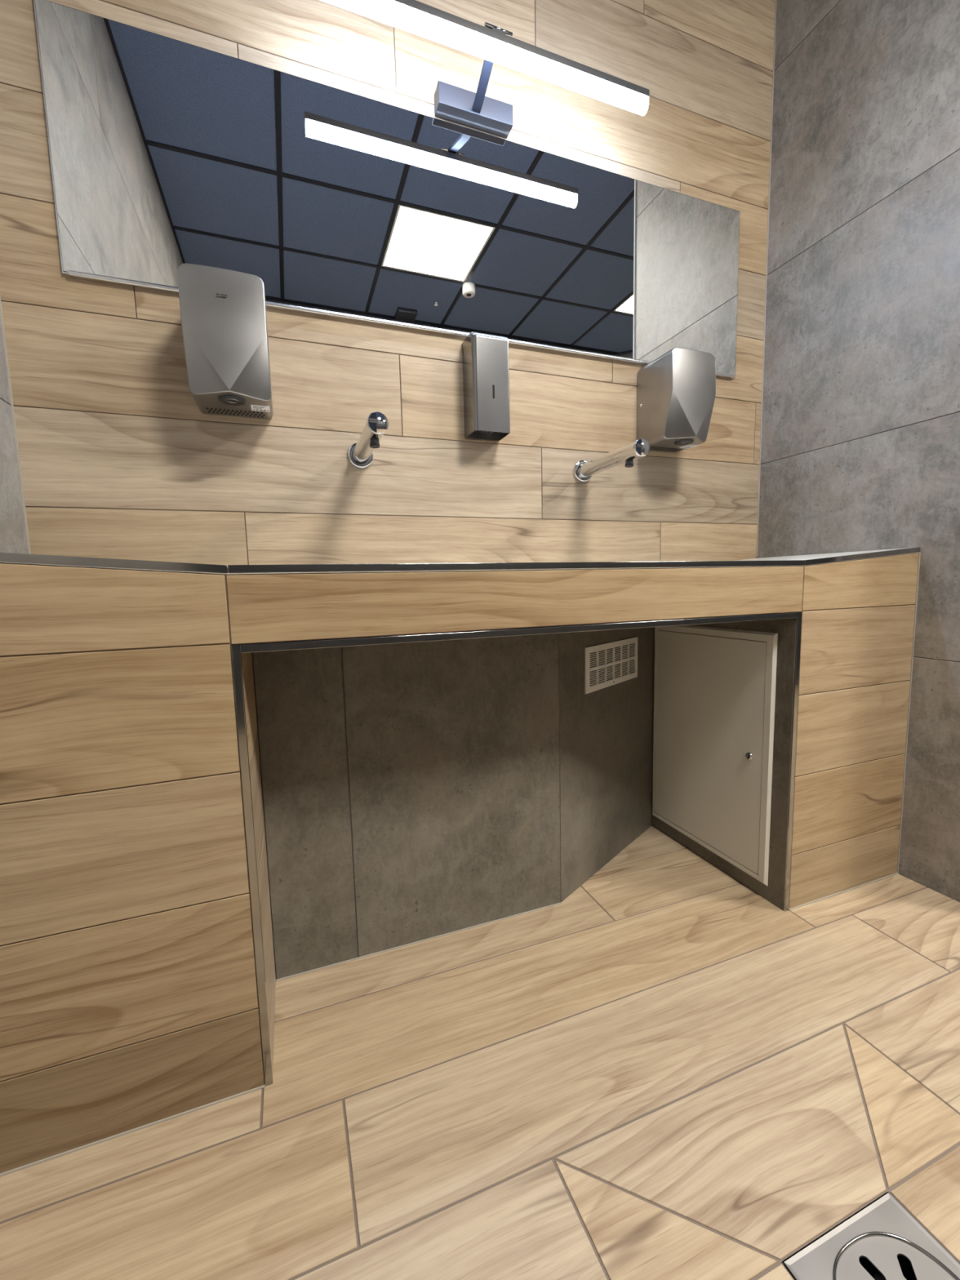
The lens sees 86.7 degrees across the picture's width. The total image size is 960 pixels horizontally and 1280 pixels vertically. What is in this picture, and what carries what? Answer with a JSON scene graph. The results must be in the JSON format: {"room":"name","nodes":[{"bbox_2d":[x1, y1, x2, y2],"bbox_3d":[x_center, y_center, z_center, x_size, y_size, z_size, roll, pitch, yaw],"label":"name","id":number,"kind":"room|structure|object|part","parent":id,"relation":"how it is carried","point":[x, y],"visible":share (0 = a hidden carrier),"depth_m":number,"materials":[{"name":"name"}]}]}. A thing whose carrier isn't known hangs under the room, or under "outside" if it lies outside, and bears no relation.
{"room":"public restroom","nodes":[
{"label":"public restroom","id":0,"kind":"room"},
{"bbox_2d":[0,317,28,553],"bbox_3d":[-0.477,-0.588,-0.326,0.030,2.923,2.862,-4,7,-20],"label":"wall","id":1,"kind":"structure","parent":0,"point":[13,538],"depth_m":1.01,"materials":[{"name":"grey concrete"}]},
{"bbox_2d":[0,0,775,909],"bbox_3d":[-0.009,-0.786,1.381,2.051,2.923,0.030,-4,7,-20],"label":"wall","id":2,"kind":"structure","parent":0,"point":[119,459],"depth_m":1.28,"materials":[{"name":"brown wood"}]},
{"bbox_2d":[0,296,31,554],"bbox_3d":[-0.973,-1.171,0.963,0.003,2.022,0.003,-4,7,-20],"label":"trim","id":3,"kind":"structure","parent":2,"relation":"attached to","point":[1,310],"depth_m":1.04,"materials":[{"name":"beige"}]},
{"bbox_2d":[177,262,273,419],"bbox_3d":[-0.539,-0.630,1.092,0.158,0.250,0.165,-4,7,-20],"label":"dryer","id":4,"kind":"object","parent":2,"relation":"attached to","point":[224,317],"visible":1,"depth_m":1.03,"materials":[{"name":"metal"}]},
{"bbox_2d":[253,405,268,411],"bbox_3d":[-0.486,-0.514,1.128,0.032,0.001,0.026,-4,7,-20],"label":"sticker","id":5,"kind":"object","parent":4,"relation":"on","point":[255,408],"depth_m":1.13,"materials":[{"name":"white paper"}]},
{"bbox_2d":[347,411,388,468],"bbox_3d":[-0.254,-0.451,1.157,0.063,0.066,0.277,-4,7,-20],"label":"tap","id":6,"kind":"object","parent":2,"relation":"attached to","point":[376,424],"visible":1,"depth_m":1.09,"materials":[{"name":"silver metal"}]},
{"bbox_2d":[33,0,740,378],"bbox_3d":[-0.015,-1.056,1.329,1.811,0.507,0.012,-4,7,-20],"label":"wall mirror","id":7,"kind":"object","parent":2,"relation":"attached to","point":[166,153],"visible":0.9,"depth_m":1.22,"materials":[{"name":"silver mirror"}]},
{"bbox_3d":[-0.009,-0.809,1.356,1.787,0.010,0.012,-4,7,-20],"label":"rail","id":8,"kind":"part","parent":7,"relation":"part of","materials":[{"name":"silver metal"}]},
{"bbox_2d":[320,0,649,137],"bbox_3d":[0.013,-1.341,1.216,0.806,0.066,0.189,-4,7,-20],"label":"lamp","id":9,"kind":"object","parent":2,"relation":"attached to","point":[492,43],"visible":1,"depth_m":1.17,"materials":[{"name":"white plastic"}]},
{"bbox_3d":[0.013,-1.340,1.202,0.021,0.060,0.145,-4,7,-20],"label":"arm","id":10,"kind":"part","parent":9,"relation":"part of","materials":[{"name":"silver metal"}]},
{"bbox_2d":[462,332,510,441],"bbox_3d":[0.017,-0.665,1.343,0.101,0.244,0.082,-4,7,-20],"label":"soap dispenser","id":11,"kind":"object","parent":2,"relation":"attached to","point":[485,357],"visible":1,"depth_m":1.31,"materials":[{"name":"metal"}]},
{"bbox_3d":[0.004,-0.659,1.377,0.096,0.224,0.009,-4,7,-20],"label":"plate","id":12,"kind":"part","parent":11,"relation":"part of","materials":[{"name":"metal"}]},
{"bbox_2d":[573,438,649,482],"bbox_3d":[0.353,-0.487,1.382,0.063,0.066,0.277,-4,7,-20],"label":"tap","id":13,"kind":"object","parent":2,"relation":"attached to","point":[626,454],"visible":1,"depth_m":1.35,"materials":[{"name":"silver metal"}]},
{"bbox_2d":[636,347,715,453],"bbox_3d":[0.581,-0.703,1.506,0.158,0.250,0.165,-4,7,-20],"label":"dryer","id":14,"kind":"object","parent":2,"relation":"attached to","point":[676,393],"visible":0.94,"depth_m":1.45,"materials":[{"name":"metal"}]},
{"bbox_2d":[755,0,776,556],"bbox_3d":[0.945,-1.296,1.671,0.003,2.021,0.003,-4,7,-20],"label":"trim","id":15,"kind":"structure","parent":2,"relation":"attached to","point":[775,0],"depth_m":1.68,"materials":[{"name":"beige metal"}]},
{"bbox_2d":[0,825,959,1279],"bbox_3d":[2.031,0.719,0.747,5.251,0.030,2.862,-4,7,-20],"label":"floor","id":16,"kind":"structure","parent":0,"point":[664,1069],"depth_m":0.80,"materials":[{"name":"beige tile"}]},
{"bbox_2d":[0,546,920,1177],"bbox_3d":[0.103,0.243,1.257,2.051,0.898,0.526,-4,7,-20],"label":"vanity counter","id":17,"kind":"object","parent":16,"relation":"on","point":[435,758],"depth_m":0.94,"materials":[{"name":"beige wood"}]},
{"bbox_3d":[-0.579,-0.109,0.691,0.422,0.043,0.010,-4,7,-20],"label":"edge trim","id":18,"kind":"part","parent":17,"relation":"part of","materials":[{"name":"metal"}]},
{"bbox_3d":[-0.574,0.322,0.748,0.420,0.885,0.030,-4,7,-20],"label":"panel","id":19,"kind":"part","parent":17,"relation":"part of","materials":[{"name":"brown wood"}]},
{"bbox_3d":[-0.366,0.378,0.820,0.012,0.746,0.011,-4,7,-20],"label":"edge trim","id":20,"kind":"part","parent":17,"relation":"part of","materials":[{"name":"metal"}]},
{"bbox_2d":[4,547,913,574],"bbox_3d":[0.097,-0.176,1.201,2.049,0.053,0.492,-4,7,-20],"label":"countertop","id":21,"kind":"structure","parent":17,"relation":"on","point":[834,554],"depth_m":1.33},
{"bbox_3d":[0.182,-0.084,0.991,1.212,0.107,0.030,-4,7,-20],"label":"panel","id":22,"kind":"part","parent":17,"relation":"part of","materials":[{"name":"brown wood"}]},
{"bbox_3d":[0.186,-0.143,0.975,1.208,0.013,0.010,-4,7,-20],"label":"edge trim","id":23,"kind":"part","parent":17,"relation":"part of","materials":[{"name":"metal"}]},
{"bbox_3d":[0.187,-0.022,0.987,1.188,0.012,0.010,-4,7,-20],"label":"edge trim","id":24,"kind":"part","parent":17,"relation":"part of","materials":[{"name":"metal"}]},
{"bbox_2d":[584,636,637,693],"bbox_3d":[0.382,0.067,1.455,0.005,0.124,0.305,4,8,42],"label":"air vent","id":25,"kind":"object","parent":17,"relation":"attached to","point":[610,664],"visible":1,"depth_m":1.44,"materials":[{"name":"white plastic"}]},
{"bbox_2d":[590,643,635,686],"bbox_3d":[0.383,0.067,1.458,0.003,0.092,0.271,4,8,42],"label":"grille","id":26,"kind":"object","parent":25,"relation":"attached to","point":[611,664],"depth_m":1.45,"materials":[{"name":"white plastic"}]},
{"bbox_2d":[652,625,777,885],"bbox_3d":[0.650,0.289,1.479,0.012,0.655,0.444,-4,7,-20],"label":"access door","id":27,"kind":"structure","parent":17,"relation":"attached to","point":[714,697],"depth_m":1.43,"materials":[{"name":"grey paint"}]},
{"bbox_3d":[0.756,0.306,1.234,0.012,0.746,0.011,-4,7,-20],"label":"edge trim","id":28,"kind":"part","parent":17,"relation":"part of","materials":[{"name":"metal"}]},
{"bbox_3d":[0.954,0.223,1.312,0.418,0.885,0.030,-4,7,-20],"label":"panel","id":29,"kind":"part","parent":17,"relation":"part of","materials":[{"name":"brown wood"}]},
{"bbox_3d":[0.947,-0.207,1.254,0.417,0.043,0.010,-4,7,-20],"label":"edge trim","id":30,"kind":"part","parent":17,"relation":"part of","materials":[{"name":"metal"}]},
{"bbox_2d":[783,1192,959,1279],"bbox_3d":[0.495,0.779,0.565,0.194,0.037,0.194,-4,7,-20],"label":"floor drain","id":31,"kind":"object","parent":16,"relation":"in","point":[882,1241],"visible":1,"depth_m":0.63,"materials":[{"name":"metal"}]},
{"bbox_2d":[756,0,959,902],"bbox_3d":[1.094,-0.815,1.399,0.030,2.923,0.705,-4,7,-20],"label":"wall","id":32,"kind":"structure","parent":0,"point":[860,445],"depth_m":1.38,"materials":[{"name":"grey concrete"}]},
{"bbox_2d":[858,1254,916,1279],"bbox_3d":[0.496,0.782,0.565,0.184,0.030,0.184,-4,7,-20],"label":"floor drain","id":33,"kind":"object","parent":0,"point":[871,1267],"depth_m":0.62,"materials":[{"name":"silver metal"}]}
]}

